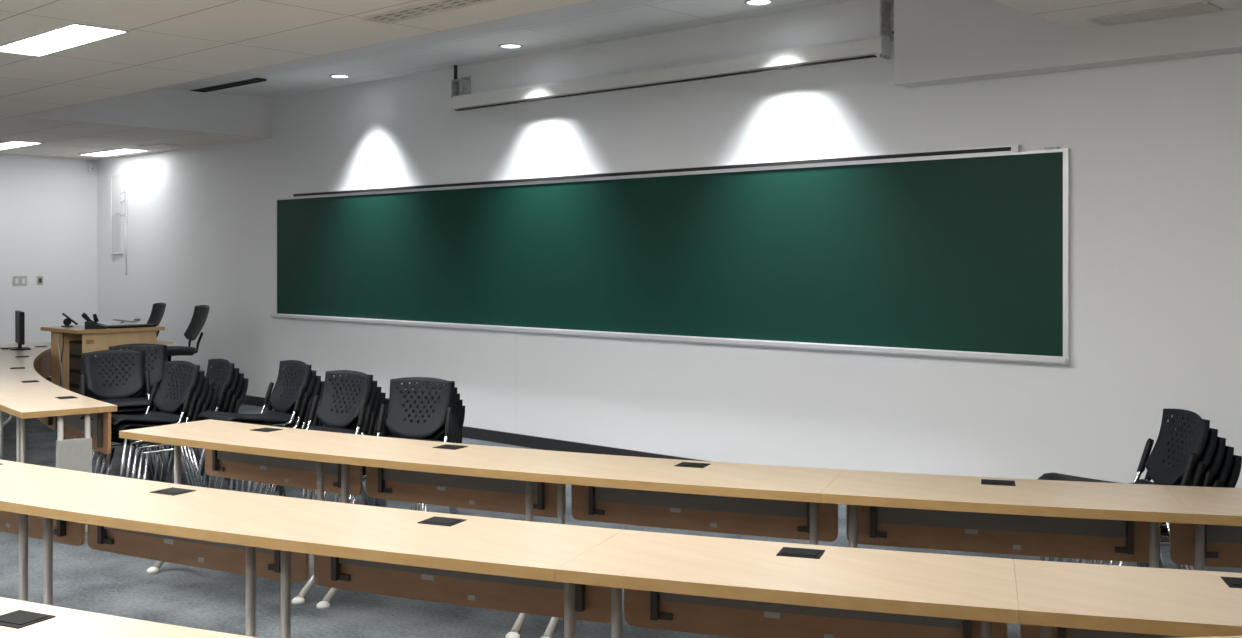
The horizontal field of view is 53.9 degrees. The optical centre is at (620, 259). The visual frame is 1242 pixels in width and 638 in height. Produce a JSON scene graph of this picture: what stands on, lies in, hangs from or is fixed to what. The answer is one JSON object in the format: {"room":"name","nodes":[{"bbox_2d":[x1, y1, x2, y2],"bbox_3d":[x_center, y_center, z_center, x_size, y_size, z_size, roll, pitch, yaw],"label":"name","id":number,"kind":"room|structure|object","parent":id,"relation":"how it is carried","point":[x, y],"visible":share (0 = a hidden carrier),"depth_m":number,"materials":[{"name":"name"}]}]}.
{"room":"lecture hall","nodes":[
{"label":"lecture hall","id":0,"kind":"room"},
{"bbox_2d":[0,154,96,376],"bbox_3d":[-10.528,-0.210,12.181,0.200,3.600,10.580,0,0,43],"label":"wall","id":1,"kind":"structure","parent":0,"point":[48,205],"depth_m":15.51,"materials":[{"name":"paint"}]},
{"bbox_2d":[13,276,26,285],"bbox_3d":[-7.519,0.263,15.275,0.013,0.124,0.170,0,0,43],"label":"switch plate","id":2,"kind":"object","parent":1,"relation":"attached to","point":[17,280],"visible":1,"depth_m":15.28,"materials":[{"name":"grey"}]},
{"bbox_2d":[37,276,42,284],"bbox_3d":[-7.353,0.260,15.455,0.013,0.112,0.076,0,0,43],"label":"outlet plate","id":3,"kind":"object","parent":1,"relation":"attached to","point":[39,278],"visible":1,"depth_m":15.45,"materials":[{"name":"grey"}]},
{"bbox_2d":[88,163,93,171],"bbox_3d":[-6.901,-1.205,15.910,0.058,0.110,0.060,0,0,43],"label":"sensor","id":4,"kind":"object","parent":1,"relation":"attached to","point":[90,165],"visible":1,"depth_m":15.89,"materials":[{"name":"white plastic"}]},
{"bbox_2d":[212,0,855,97],"bbox_3d":[-1.402,-1.875,9.152,8.830,0.270,2.630,0,0,43],"label":"ceiling","id":5,"kind":"structure","parent":0,"point":[662,16],"depth_m":9.68,"materials":[{"name":"paint"}]},
{"bbox_2d":[190,78,266,91],"bbox_3d":[-3.897,-1.730,12.073,1.180,0.020,0.170,0,0,43],"label":"ceiling vent","id":6,"kind":"object","parent":5,"relation":"in","point":[253,80],"visible":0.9,"depth_m":12.05,"materials":[{"name":"black metal"}]},
{"bbox_2d":[329,74,350,77],"bbox_3d":[-2.655,-1.734,11.531,0.200,0.012,0.200,0,0,43],"label":"recessed light","id":7,"kind":"object","parent":5,"relation":"in","point":[331,75],"visible":1,"depth_m":11.51,"materials":[{"name":"silver metal"}]},
{"bbox_2d":[161,0,660,90],"bbox_3d":[-1.728,-1.730,8.800,8.830,0.020,1.670,0,0,43],"label":"ceiling bulkhead","id":8,"kind":"structure","parent":5,"relation":"attached to","point":[595,6],"depth_m":9.57,"materials":[{"name":"paint"}]},
{"bbox_2d":[498,43,522,48],"bbox_3d":[-0.893,-1.734,9.901,0.200,0.012,0.200,0,0,43],"label":"recessed light","id":9,"kind":"object","parent":5,"relation":"in","point":[505,45],"visible":1,"depth_m":9.88,"materials":[{"name":"silver metal"}]},
{"bbox_2d":[744,0,773,5],"bbox_3d":[0.927,-1.734,8.216,0.200,0.012,0.200,0,0,43],"label":"recessed light","id":10,"kind":"object","parent":5,"relation":"in","point":[747,2],"visible":1,"depth_m":8.23,"materials":[{"name":"silver metal"}]},
{"bbox_2d":[0,0,1241,159],"bbox_3d":[-4.087,-1.663,6.221,17.350,0.695,10.580,0,0,43],"label":"ceiling","id":11,"kind":"structure","parent":0,"point":[106,94],"depth_m":7.74,"materials":[{"name":"tile"}]},
{"bbox_2d":[0,140,42,149],"bbox_3d":[-7.031,-1.310,13.972,1.240,0.010,0.330,0,0,43],"label":"recessed light","id":12,"kind":"object","parent":11,"relation":"in","point":[9,144],"visible":1,"depth_m":13.83,"materials":[{"name":"white plastic"}]},
{"bbox_2d":[0,22,130,56],"bbox_3d":[-3.375,-1.310,7.292,1.240,0.010,0.330,0,0,43],"label":"recessed light","id":13,"kind":"object","parent":11,"relation":"in","point":[70,35],"visible":1,"depth_m":7.24,"materials":[{"name":"white plastic"}]},
{"bbox_2d":[78,148,149,156],"bbox_3d":[-6.189,-1.310,14.882,1.240,0.010,0.330,0,0,43],"label":"recessed light","id":14,"kind":"object","parent":11,"relation":"in","point":[120,151],"visible":1,"depth_m":14.86,"materials":[{"name":"white plastic"}]},
{"bbox_2d":[84,149,144,155],"bbox_3d":[-6.189,-1.311,14.882,1.200,0.006,0.290,0,0,43],"label":"diffuser","id":15,"kind":"object","parent":14,"relation":"attached to","point":[115,151],"depth_m":14.86,"materials":[{"name":"white plastic"}]},
{"bbox_2d":[138,143,181,148],"bbox_3d":[-5.299,-1.309,14.032,0.580,0.012,0.240,0,0,43],"label":"ceiling vent","id":16,"kind":"object","parent":11,"relation":"in","point":[161,145],"visible":1,"depth_m":14.02,"materials":[{"name":"grey metal"}]},
{"bbox_2d":[146,145,174,147],"bbox_3d":[-5.299,-1.309,14.032,0.560,0.005,0.222,0,0,43],"label":"grille","id":17,"kind":"object","parent":16,"relation":"attached to","point":[147,146],"depth_m":14.05,"materials":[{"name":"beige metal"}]},
{"bbox_2d":[361,0,495,23],"bbox_3d":[-0.890,-1.309,6.253,1.250,0.012,0.180,0,0,43],"label":"ceiling vent","id":18,"kind":"object","parent":11,"relation":"in","point":[435,6],"visible":1,"depth_m":6.39,"materials":[{"name":"beige metal"}]},
{"bbox_2d":[1086,1,1222,25],"bbox_3d":[2.837,-1.309,6.503,0.620,0.012,0.250,0,0,43],"label":"ceiling vent","id":19,"kind":"object","parent":11,"relation":"in","point":[1199,7],"visible":1,"depth_m":6.48,"materials":[{"name":"beige metal"}]},
{"bbox_2d":[1095,5,1214,23],"bbox_3d":[2.837,-1.309,6.503,0.600,0.005,0.232,0,0,43],"label":"grille","id":20,"kind":"object","parent":19,"relation":"attached to","point":[1177,10],"depth_m":6.49,"materials":[{"name":"beige metal"}]},
{"bbox_2d":[0,404,1241,637],"bbox_3d":[-4.087,1.640,6.221,17.750,0.100,10.980,0,0,43],"label":"floor","id":21,"kind":"structure","parent":0,"point":[85,578],"depth_m":5.82,"materials":[{"name":"carpet"}]},
{"bbox_2d":[0,362,37,375],"bbox_3d":[-4.912,1.223,9.634,0.534,0.734,1.283,0,0,-27],"label":"curved desk","id":22,"kind":"object","parent":21,"relation":"on","point":[16,368],"visible":0.32,"depth_m":9.65,"materials":[{"name":"brown wood"}]},
{"bbox_2d":[0,352,43,426],"bbox_3d":[-5.440,1.223,10.790,0.535,0.734,1.307,0,0,-22],"label":"curved desk","id":23,"kind":"object","parent":21,"relation":"on","point":[5,357],"visible":0.39,"depth_m":10.99,"materials":[{"name":"brown wood"}]},
{"bbox_2d":[0,342,50,421],"bbox_3d":[-5.878,1.223,12.069,0.538,0.734,1.450,0,0,-16],"label":"curved desk","id":24,"kind":"object","parent":21,"relation":"on","point":[45,360],"visible":0.26,"depth_m":11.94,"materials":[{"name":"brown wood"}]},
{"bbox_2d":[9,310,30,349],"bbox_3d":[-5.792,0.676,11.763,0.170,0.365,0.440,0,0,-31],"label":"desktop monitor","id":25,"kind":"object","parent":24,"relation":"on","point":[19,315],"visible":1,"depth_m":11.62,"materials":[{"name":"black plastic"}]},
{"bbox_2d":[0,374,61,461],"bbox_3d":[-4.288,1.223,8.554,0.534,0.734,1.260,0,0,-33],"label":"curved desk","id":26,"kind":"object","parent":21,"relation":"on","point":[30,381],"visible":0.49,"depth_m":8.43,"materials":[{"name":"brown wood"}]},
{"bbox_2d":[0,459,93,601],"bbox_3d":[-2.759,1.223,5.006,1.206,0.734,0.547,0,0,33],"label":"curved desk","id":27,"kind":"object","parent":21,"relation":"on","point":[12,474],"visible":0.53,"depth_m":4.92,"materials":[{"name":"brown wood"}]},
{"bbox_2d":[0,388,116,531],"bbox_3d":[-3.567,1.223,7.537,0.534,0.734,1.283,0,0,-38],"label":"curved desk","id":28,"kind":"object","parent":21,"relation":"on","point":[85,435],"visible":0.71,"depth_m":7.22,"materials":[{"name":"brown wood"}]},
{"bbox_2d":[64,413,96,435],"bbox_3d":[-3.410,0.976,7.659,0.021,0.159,0.958,0,0,-38],"label":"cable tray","id":29,"kind":"object","parent":28,"relation":"on","point":[72,422],"depth_m":7.60,"materials":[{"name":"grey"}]},
{"bbox_2d":[41,324,172,393],"bbox_3d":[-4.966,1.097,11.830,0.830,0.905,0.950,0,0,43],"label":"lectern","id":30,"kind":"object","parent":21,"relation":"on","point":[68,344],"visible":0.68,"depth_m":11.59,"materials":[{"name":"brown wood"}]},
{"bbox_2d":[61,313,77,326],"bbox_3d":[-5.334,0.578,11.816,0.145,0.135,0.120,0,0,-20],"label":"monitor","id":31,"kind":"object","parent":30,"relation":"on","point":[68,320],"visible":1,"depth_m":11.78,"materials":[{"name":"black plastic"}]},
{"bbox_2d":[81,313,107,328],"bbox_3d":[-4.951,0.569,11.475,0.226,0.152,0.160,0,0,-12],"label":"desk phone","id":32,"kind":"object","parent":30,"relation":"on","point":[89,324],"visible":1,"depth_m":11.43,"materials":[{"name":"black plastic"}]},
{"bbox_2d":[41,324,164,333],"bbox_3d":[-5.004,0.662,11.790,0.830,0.035,0.840,0,0,43],"label":"countertop","id":33,"kind":"structure","parent":30,"relation":"on","point":[80,329],"depth_m":11.52,"materials":[{"name":"brown wood"}]},
{"bbox_2d":[108,324,155,328],"bbox_3d":[-4.685,0.633,11.693,0.150,0.024,0.420,0,0,43],"label":"keyboard","id":34,"kind":"object","parent":30,"relation":"on","point":[132,325],"visible":1,"depth_m":11.63,"materials":[{"name":"black plastic"}]},
{"bbox_2d":[113,318,140,323],"bbox_3d":[-4.754,0.585,11.731,0.199,0.048,0.298,0,0,43],"label":"coiled cable","id":35,"kind":"object","parent":34,"relation":"on","point":[136,319],"visible":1,"depth_m":11.74,"materials":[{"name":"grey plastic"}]},
{"bbox_2d":[157,340,172,344],"bbox_3d":[-4.693,0.812,12.110,0.710,0.025,0.168,0,0,43],"label":"shelf","id":36,"kind":"object","parent":30,"relation":"attached to","point":[158,342],"depth_m":11.89,"materials":[{"name":"brown wood"}]},
{"bbox_2d":[0,597,247,637],"bbox_3d":[-1.501,1.223,2.789,1.218,0.734,0.546,0,0,25],"label":"curved desk","id":37,"kind":"object","parent":21,"relation":"on","point":[18,618],"visible":1,"depth_m":2.87,"materials":[{"name":"brown wood"}]},
{"bbox_2d":[146,303,165,336],"bbox_3d":[-5.230,1.027,13.062,0.675,1.126,0.568,0,0,-39],"label":"office chair","id":38,"kind":"object","parent":21,"relation":"on","point":[158,309],"visible":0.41,"depth_m":13.31,"materials":[{"name":"black plastic"}]},
{"bbox_2d":[0,473,317,636],"bbox_3d":[-1.730,1.223,4.404,1.220,0.734,0.547,0,0,28],"label":"curved desk","id":39,"kind":"object","parent":21,"relation":"on","point":[153,520],"visible":0.89,"depth_m":4.41,"materials":[{"name":"brown wood"}]},
{"bbox_2d":[104,526,273,553],"bbox_3d":[-1.633,0.976,4.587,0.899,0.159,0.019,0,0,28],"label":"cable tray","id":40,"kind":"object","parent":39,"relation":"on","point":[209,545],"depth_m":4.59,"materials":[{"name":"grey"}]},
{"bbox_2d":[106,387,218,485],"bbox_3d":[-2.880,1.185,7.652,0.505,0.792,0.576,0,0,39],"label":"chair","id":41,"kind":"object","parent":21,"relation":"on","point":[214,397],"visible":0.06,"depth_m":7.60,"materials":[{"name":"black"}]},
{"bbox_2d":[100,381,213,486],"bbox_3d":[-2.901,1.148,7.626,0.505,0.792,0.576,0,0,39],"label":"chair","id":42,"kind":"object","parent":41,"relation":"on","point":[206,401],"visible":0.09,"depth_m":7.58,"materials":[{"name":"black"}]},
{"bbox_2d":[94,376,208,486],"bbox_3d":[-2.922,1.111,7.601,0.505,0.792,0.576,0,0,39],"label":"chair","id":43,"kind":"object","parent":42,"relation":"on","point":[202,394],"visible":0.16,"depth_m":7.58,"materials":[{"name":"black"}]},
{"bbox_2d":[92,366,204,485],"bbox_3d":[-2.943,1.074,7.575,0.505,0.792,0.576,0,0,39],"label":"chair","id":44,"kind":"object","parent":43,"relation":"on","point":[122,425],"visible":0.43,"depth_m":7.57,"materials":[{"name":"black plastic"}]},
{"bbox_2d":[80,361,199,485],"bbox_3d":[-2.964,1.037,7.550,0.505,0.792,0.576,0,0,39],"label":"chair","id":45,"kind":"object","parent":44,"relation":"on","point":[181,392],"visible":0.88,"depth_m":7.69,"materials":[{"name":"black plastic"}]},
{"bbox_2d":[158,305,209,360],"bbox_3d":[-4.531,1.027,12.375,0.675,1.126,0.568,0,0,-39],"label":"office chair","id":46,"kind":"object","parent":21,"relation":"on","point":[200,313],"visible":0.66,"depth_m":12.50,"materials":[{"name":"black plastic"}]},
{"bbox_2d":[146,378,248,491],"bbox_3d":[-2.868,1.185,8.250,0.576,0.792,0.505,0,0,-41],"label":"chair","id":47,"kind":"object","parent":21,"relation":"on","point":[240,398],"visible":0.1,"depth_m":8.28,"materials":[{"name":"black plastic"}]},
{"bbox_2d":[141,373,243,490],"bbox_3d":[-2.893,1.148,8.228,0.576,0.792,0.505,0,0,-41],"label":"chair","id":48,"kind":"object","parent":47,"relation":"on","point":[235,394],"visible":0.04,"depth_m":8.23,"materials":[{"name":"black plastic"}]},
{"bbox_2d":[135,364,238,485],"bbox_3d":[-2.917,1.111,8.207,0.576,0.792,0.505,0,0,-41],"label":"chair","id":49,"kind":"object","parent":48,"relation":"on","point":[232,385],"visible":0.21,"depth_m":8.20,"materials":[{"name":"black plastic"}]},
{"bbox_2d":[129,359,234,480],"bbox_3d":[-2.942,1.074,8.185,0.576,0.792,0.505,0,0,-41],"label":"chair","id":50,"kind":"object","parent":49,"relation":"on","point":[223,370],"visible":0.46,"depth_m":8.27,"materials":[{"name":"black plastic"}]},
{"bbox_2d":[119,419,367,604],"bbox_3d":[-1.872,1.223,6.050,1.208,0.734,0.558,0,0,32],"label":"curved desk","id":51,"kind":"object","parent":21,"relation":"on","point":[233,450],"visible":0.84,"depth_m":6.08,"materials":[{"name":"brown wood"}]},
{"bbox_2d":[217,450,337,474],"bbox_3d":[-1.760,0.976,6.229,0.884,0.159,0.019,0,0,32],"label":"cable tray","id":52,"kind":"object","parent":51,"relation":"on","point":[260,462],"depth_m":6.23,"materials":[{"name":"grey"}]},
{"bbox_2d":[219,420,319,496],"bbox_3d":[-2.182,1.185,7.701,0.576,0.792,0.505,0,0,-43],"label":"chair","id":53,"kind":"object","parent":21,"relation":"on","point":[222,478],"visible":0.02,"depth_m":7.69,"materials":[{"name":"black"}]},
{"bbox_2d":[213,381,324,495],"bbox_3d":[-2.206,1.148,7.679,0.576,0.792,0.505,0,0,-43],"label":"chair","id":54,"kind":"object","parent":53,"relation":"on","point":[321,388],"visible":0.05,"depth_m":7.72,"materials":[{"name":"black plastic"}]},
{"bbox_2d":[207,375,320,491],"bbox_3d":[-2.231,1.111,7.656,0.576,0.792,0.505,0,0,-43],"label":"chair","id":55,"kind":"object","parent":54,"relation":"on","point":[316,387],"visible":0.12,"depth_m":7.64,"materials":[{"name":"black plastic"}]},
{"bbox_2d":[202,368,315,496],"bbox_3d":[-2.255,1.074,7.634,0.576,0.792,0.505,0,0,-43],"label":"chair","id":56,"kind":"object","parent":55,"relation":"on","point":[309,388],"visible":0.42,"depth_m":7.62,"materials":[{"name":"black plastic"}]},
{"bbox_2d":[196,360,311,490],"bbox_3d":[-2.279,1.037,7.612,0.576,0.792,0.505,0,0,-43],"label":"chair","id":57,"kind":"object","parent":56,"relation":"on","point":[292,394],"visible":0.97,"depth_m":7.71,"materials":[{"name":"black plastic"}]},
{"bbox_2d":[270,398,388,500],"bbox_3d":[-1.663,1.185,6.976,0.505,0.792,0.576,0,0,35],"label":"chair","id":58,"kind":"object","parent":21,"relation":"on","point":[386,399],"visible":0.02,"depth_m":6.90,"materials":[{"name":"black plastic"}]},
{"bbox_2d":[265,392,385,502],"bbox_3d":[-1.681,1.148,6.949,0.505,0.792,0.576,0,0,35],"label":"chair","id":59,"kind":"object","parent":58,"relation":"on","point":[383,395],"visible":0.06,"depth_m":7.00,"materials":[{"name":"black"}]},
{"bbox_2d":[259,387,381,505],"bbox_3d":[-1.700,1.111,6.922,0.505,0.792,0.576,0,0,35],"label":"chair","id":60,"kind":"object","parent":59,"relation":"on","point":[375,405],"visible":0.09,"depth_m":6.96,"materials":[{"name":"black plastic"}]},
{"bbox_2d":[253,376,376,505],"bbox_3d":[-1.719,1.074,6.895,0.505,0.792,0.576,0,0,35],"label":"chair","id":61,"kind":"object","parent":60,"relation":"on","point":[353,425],"visible":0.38,"depth_m":6.99,"materials":[{"name":"black plastic"}]},
{"bbox_2d":[247,370,372,505],"bbox_3d":[-1.738,1.037,6.868,0.505,0.792,0.576,0,0,35],"label":"chair","id":62,"kind":"object","parent":61,"relation":"on","point":[354,408],"visible":0.66,"depth_m":7.05,"materials":[{"name":"black plastic"}]},
{"bbox_2d":[351,406,464,514],"bbox_3d":[-1.133,1.185,6.545,0.505,0.792,0.576,0,0,18],"label":"chair","id":63,"kind":"object","parent":21,"relation":"on","point":[463,407],"visible":0.05,"depth_m":6.67,"materials":[{"name":"black plastic"}]},
{"bbox_2d":[348,400,462,514],"bbox_3d":[-1.143,1.148,6.513,0.505,0.792,0.576,0,0,18],"label":"chair","id":64,"kind":"object","parent":63,"relation":"on","point":[461,401],"visible":0.04,"depth_m":6.64,"materials":[{"name":"black"}]},
{"bbox_2d":[379,389,459,514],"bbox_3d":[-1.154,1.111,6.482,0.505,0.792,0.576,0,0,18],"label":"chair","id":65,"kind":"object","parent":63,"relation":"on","point":[441,437],"visible":0.07,"depth_m":6.67,"materials":[{"name":"black plastic"}]},
{"bbox_2d":[338,383,456,513],"bbox_3d":[-1.164,1.074,6.450,0.505,0.792,0.576,0,0,18],"label":"chair","id":66,"kind":"object","parent":65,"relation":"on","point":[437,434],"visible":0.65,"depth_m":6.64,"materials":[{"name":"black plastic"}]},
{"bbox_2d":[334,377,454,513],"bbox_3d":[-1.174,1.037,6.419,0.505,0.792,0.576,0,0,18],"label":"chair","id":67,"kind":"object","parent":66,"relation":"on","point":[396,413],"visible":0.62,"depth_m":6.63,"materials":[{"name":"black plastic"}]},
{"bbox_2d":[208,500,622,637],"bbox_3d":[-0.645,1.223,3.880,1.233,0.734,0.547,0,0,23],"label":"curved desk","id":68,"kind":"object","parent":21,"relation":"on","point":[509,565],"visible":0.91,"depth_m":3.89,"materials":[{"name":"brown wood"}]},
{"bbox_2d":[339,557,563,589],"bbox_3d":[-0.563,0.976,4.070,0.912,0.159,0.019,0,0,23],"label":"cable tray","id":69,"kind":"object","parent":68,"relation":"on","point":[497,581],"depth_m":4.07,"materials":[{"name":"grey"}]},
{"bbox_2d":[289,436,571,637],"bbox_3d":[-0.851,1.223,5.474,1.184,0.734,0.557,0,0,27],"label":"curved desk","id":70,"kind":"object","parent":21,"relation":"on","point":[469,476],"visible":0.79,"depth_m":5.53,"materials":[{"name":"brown wood"}]},
{"bbox_2d":[383,468,536,495],"bbox_3d":[-0.755,0.976,5.663,0.860,0.159,0.019,0,0,27],"label":"cable tray","id":71,"kind":"object","parent":70,"relation":"on","point":[486,486],"depth_m":5.66,"materials":[{"name":"grey"}]},
{"bbox_2d":[512,452,842,637],"bbox_3d":[0.244,1.223,4.978,1.268,0.734,0.559,0,0,22],"label":"curved desk","id":72,"kind":"object","parent":21,"relation":"on","point":[705,496],"visible":0.84,"depth_m":5.06,"materials":[{"name":"brown wood"}]},
{"bbox_2d":[595,487,806,517],"bbox_3d":[0.323,0.976,5.175,0.942,0.159,0.020,0,0,22],"label":"cable tray","id":73,"kind":"object","parent":72,"relation":"on","point":[739,507],"depth_m":5.17,"materials":[{"name":"grey"}]},
{"bbox_2d":[555,530,1018,637],"bbox_3d":[0.481,1.223,3.445,1.225,0.734,0.547,0,0,19],"label":"curved desk","id":74,"kind":"object","parent":21,"relation":"on","point":[727,587],"visible":1,"depth_m":3.47,"materials":[{"name":"brown wood"}]},
{"bbox_2d":[659,592,961,628],"bbox_3d":[0.548,0.976,3.641,0.905,0.159,0.019,0,0,19],"label":"cable tray","id":75,"kind":"object","parent":74,"relation":"on","point":[867,618],"depth_m":3.63,"materials":[{"name":"grey"}]},
{"bbox_2d":[821,470,1192,567],"bbox_3d":[1.413,1.223,4.570,1.256,0.734,0.559,0,0,17],"label":"curved desk","id":76,"kind":"object","parent":21,"relation":"on","point":[1011,516],"visible":0.92,"depth_m":4.66,"materials":[{"name":"brown wood"}]},
{"bbox_2d":[877,506,1125,537],"bbox_3d":[1.474,0.976,4.773,0.930,0.159,0.020,0,0,17],"label":"cable tray","id":77,"kind":"object","parent":76,"relation":"on","point":[887,517],"depth_m":4.77,"materials":[{"name":"grey"}]},
{"bbox_2d":[1014,559,1241,637],"bbox_3d":[1.637,1.223,3.102,1.228,0.734,0.547,0,0,14],"label":"curved desk","id":78,"kind":"object","parent":21,"relation":"on","point":[1055,599],"visible":0.99,"depth_m":3.13,"materials":[{"name":"brown wood"}]},
{"bbox_2d":[1067,628,1181,637],"bbox_3d":[1.687,0.976,3.303,0.907,0.159,0.019,0,0,14],"label":"cable tray","id":79,"kind":"object","parent":78,"relation":"on","point":[1071,632],"depth_m":3.38,"materials":[{"name":"grey"}]},
{"bbox_2d":[1076,455,1241,570],"bbox_3d":[2.266,1.185,5.202,0.576,0.792,0.505,0,0,0],"label":"chair","id":80,"kind":"object","parent":21,"relation":"on","point":[1231,481],"visible":0.04,"depth_m":5.02,"materials":[{"name":"black plastic"}]},
{"bbox_2d":[1067,445,1233,569],"bbox_3d":[2.233,1.148,5.202,0.576,0.792,0.505,0,0,0],"label":"chair","id":81,"kind":"object","parent":80,"relation":"on","point":[1222,474],"visible":0.05,"depth_m":5.02,"materials":[{"name":"black plastic"}]},
{"bbox_2d":[1058,436,1225,569],"bbox_3d":[2.200,1.111,5.202,0.576,0.792,0.505,0,0,0],"label":"chair","id":82,"kind":"object","parent":81,"relation":"on","point":[1214,465],"visible":0.05,"depth_m":5.02,"materials":[{"name":"black plastic"}]},
{"bbox_2d":[1049,421,1217,569],"bbox_3d":[2.167,1.074,5.202,0.576,0.792,0.505,0,0,0],"label":"chair","id":83,"kind":"object","parent":82,"relation":"on","point":[1206,456],"visible":0.09,"depth_m":5.02,"materials":[{"name":"black plastic"}]},
{"bbox_2d":[1038,409,1209,569],"bbox_3d":[2.134,1.037,5.202,0.576,0.792,0.505,0,0,0],"label":"chair","id":84,"kind":"object","parent":83,"relation":"on","point":[1183,452],"visible":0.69,"depth_m":5.24,"materials":[{"name":"black plastic"}]},
{"bbox_2d":[1163,485,1241,570],"bbox_3d":[2.602,1.223,4.272,1.244,0.734,0.558,0,0,11],"label":"curved desk","id":85,"kind":"object","parent":21,"relation":"on","point":[1214,537],"visible":0.84,"depth_m":4.55,"materials":[{"name":"brown wood"}]},
{"bbox_2d":[1207,525,1241,543],"bbox_3d":[2.644,0.976,4.480,0.919,0.159,0.020,0,0,11],"label":"cable tray","id":86,"kind":"object","parent":85,"relation":"on","point":[1216,534],"depth_m":4.56,"materials":[{"name":"grey"}]},
{"bbox_2d":[1178,636,1241,637],"bbox_3d":[1.423,1.131,2.006,0.890,0.917,0.420,0,0,-5],"label":"curved desk","id":87,"kind":"object","parent":21,"relation":"on","point":[1214,636],"depth_m":2.18,"materials":[{"name":"brown wood"}]},
{"bbox_3d":[-3.447,1.185,8.722,0.505,0.792,0.576,0,0,-22],"label":"chair","id":88,"kind":"object","parent":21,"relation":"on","visible":0},
{"bbox_3d":[-3.434,1.148,8.692,0.505,0.792,0.576,0,0,-22],"label":"chair","id":89,"kind":"object","parent":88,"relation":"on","visible":0},
{"bbox_3d":[-3.409,1.074,8.631,0.505,0.792,0.576,0,0,-22],"label":"chair","id":90,"kind":"object","parent":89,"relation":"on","visible":0},
{"bbox_2d":[100,348,173,470],"bbox_3d":[-3.396,1.037,8.600,0.505,0.792,0.576,0,0,-22],"label":"chair","id":91,"kind":"object","parent":90,"relation":"on","point":[139,348],"visible":0.16,"depth_m":8.86,"materials":[{"name":"black plastic"}]},
{"bbox_2d":[100,343,173,466],"bbox_3d":[-3.384,1.000,8.570,0.505,0.792,0.576,0,0,-22],"label":"chair","id":92,"kind":"object","parent":91,"relation":"on","point":[156,374],"visible":0.26,"depth_m":8.83,"materials":[{"name":"black plastic"}]},
{"bbox_3d":[-3.343,1.148,8.102,0.505,0.792,0.576,0,0,-30],"label":"chair","id":93,"kind":"object","parent":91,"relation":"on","visible":0},
{"bbox_3d":[-3.326,1.111,8.073,0.505,0.792,0.576,0,0,-30],"label":"chair","id":94,"kind":"object","parent":93,"relation":"on","visible":0},
{"bbox_2d":[79,364,160,469],"bbox_3d":[-3.310,1.074,8.045,0.505,0.792,0.576,0,0,-30],"label":"chair","id":95,"kind":"object","parent":94,"relation":"on","point":[141,394],"visible":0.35,"depth_m":7.86,"materials":[{"name":"black"}]},
{"bbox_2d":[80,355,164,480],"bbox_3d":[-3.293,1.037,8.016,0.505,0.792,0.576,0,0,-30],"label":"chair","id":96,"kind":"object","parent":95,"relation":"on","point":[127,408],"visible":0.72,"depth_m":8.11,"materials":[{"name":"black plastic"}]},
{"bbox_2d":[81,349,167,475],"bbox_3d":[-3.277,1.000,7.988,0.505,0.792,0.576,0,0,-30],"label":"chair","id":97,"kind":"object","parent":96,"relation":"on","point":[113,394],"visible":0.8,"depth_m":8.18,"materials":[{"name":"black plastic"}]},
{"bbox_2d":[97,0,1241,487],"bbox_3d":[-0.426,-0.210,10.177,17.750,3.600,0.200,0,0,43],"label":"wall","id":98,"kind":"structure","parent":0,"point":[1155,148],"depth_m":8.71,"materials":[{"name":"paint"}]},
{"bbox_2d":[110,173,122,253],"bbox_3d":[-6.435,-0.591,15.580,0.310,1.025,0.030,0,0,43],"label":"wall panel","id":99,"kind":"object","parent":98,"relation":"attached to","point":[116,180],"visible":1,"depth_m":15.58,"materials":[{"name":"white"}]},
{"bbox_2d":[120,186,127,223],"bbox_3d":[-6.277,-0.695,15.390,0.056,0.470,0.095,0,0,43],"label":"hook rail","id":100,"kind":"object","parent":98,"relation":"attached to","point":[125,192],"visible":1,"depth_m":15.40,"materials":[{"name":"white metal"}]},
{"bbox_2d":[125,223,126,274],"bbox_3d":[-6.228,-0.135,15.370,0.022,0.650,0.028,0,0,-25],"label":"pull cord","id":101,"kind":"object","parent":100,"relation":"hanging from","point":[125,223],"visible":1,"depth_m":15.37,"materials":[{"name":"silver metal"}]},
{"bbox_2d":[270,145,1070,364],"bbox_3d":[-0.540,-0.041,10.088,8.615,1.311,0.085,0,0,43],"label":"chalkboard","id":102,"kind":"object","parent":98,"relation":"attached to","point":[957,253],"visible":1,"depth_m":8.90,"materials":[{"name":"green metal"}]},
{"bbox_2d":[270,313,1070,364],"bbox_3d":[-0.540,0.593,10.088,8.615,0.045,0.085,0,0,43],"label":"chalk tray","id":103,"kind":"object","parent":102,"relation":"on","point":[893,348],"depth_m":8.92,"materials":[{"name":"silver metal"}]},
{"bbox_2d":[451,0,893,110],"bbox_3d":[0.167,-1.528,9.405,4.474,0.425,0.128,0,0,43],"label":"projection screen","id":104,"kind":"object","parent":98,"relation":"attached to","point":[462,99],"visible":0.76,"depth_m":8.99,"materials":[{"name":"white metal"}]},
{"bbox_2d":[242,395,1169,540],"bbox_3d":[-0.498,1.540,10.099,17.350,0.100,0.012,0,0,43],"label":"baseboard","id":105,"kind":"structure","parent":98,"relation":"attached to","point":[535,442],"depth_m":10.24,"materials":[{"name":"black rubber"}]},
{"bbox_2d":[894,0,1241,87],"bbox_3d":[3.804,-1.427,5.988,5.450,0.625,0.203,0,0,43],"label":"soffit","id":106,"kind":"object","parent":98,"relation":"attached to","point":[937,42],"depth_m":7.22,"materials":[{"name":"paint"}]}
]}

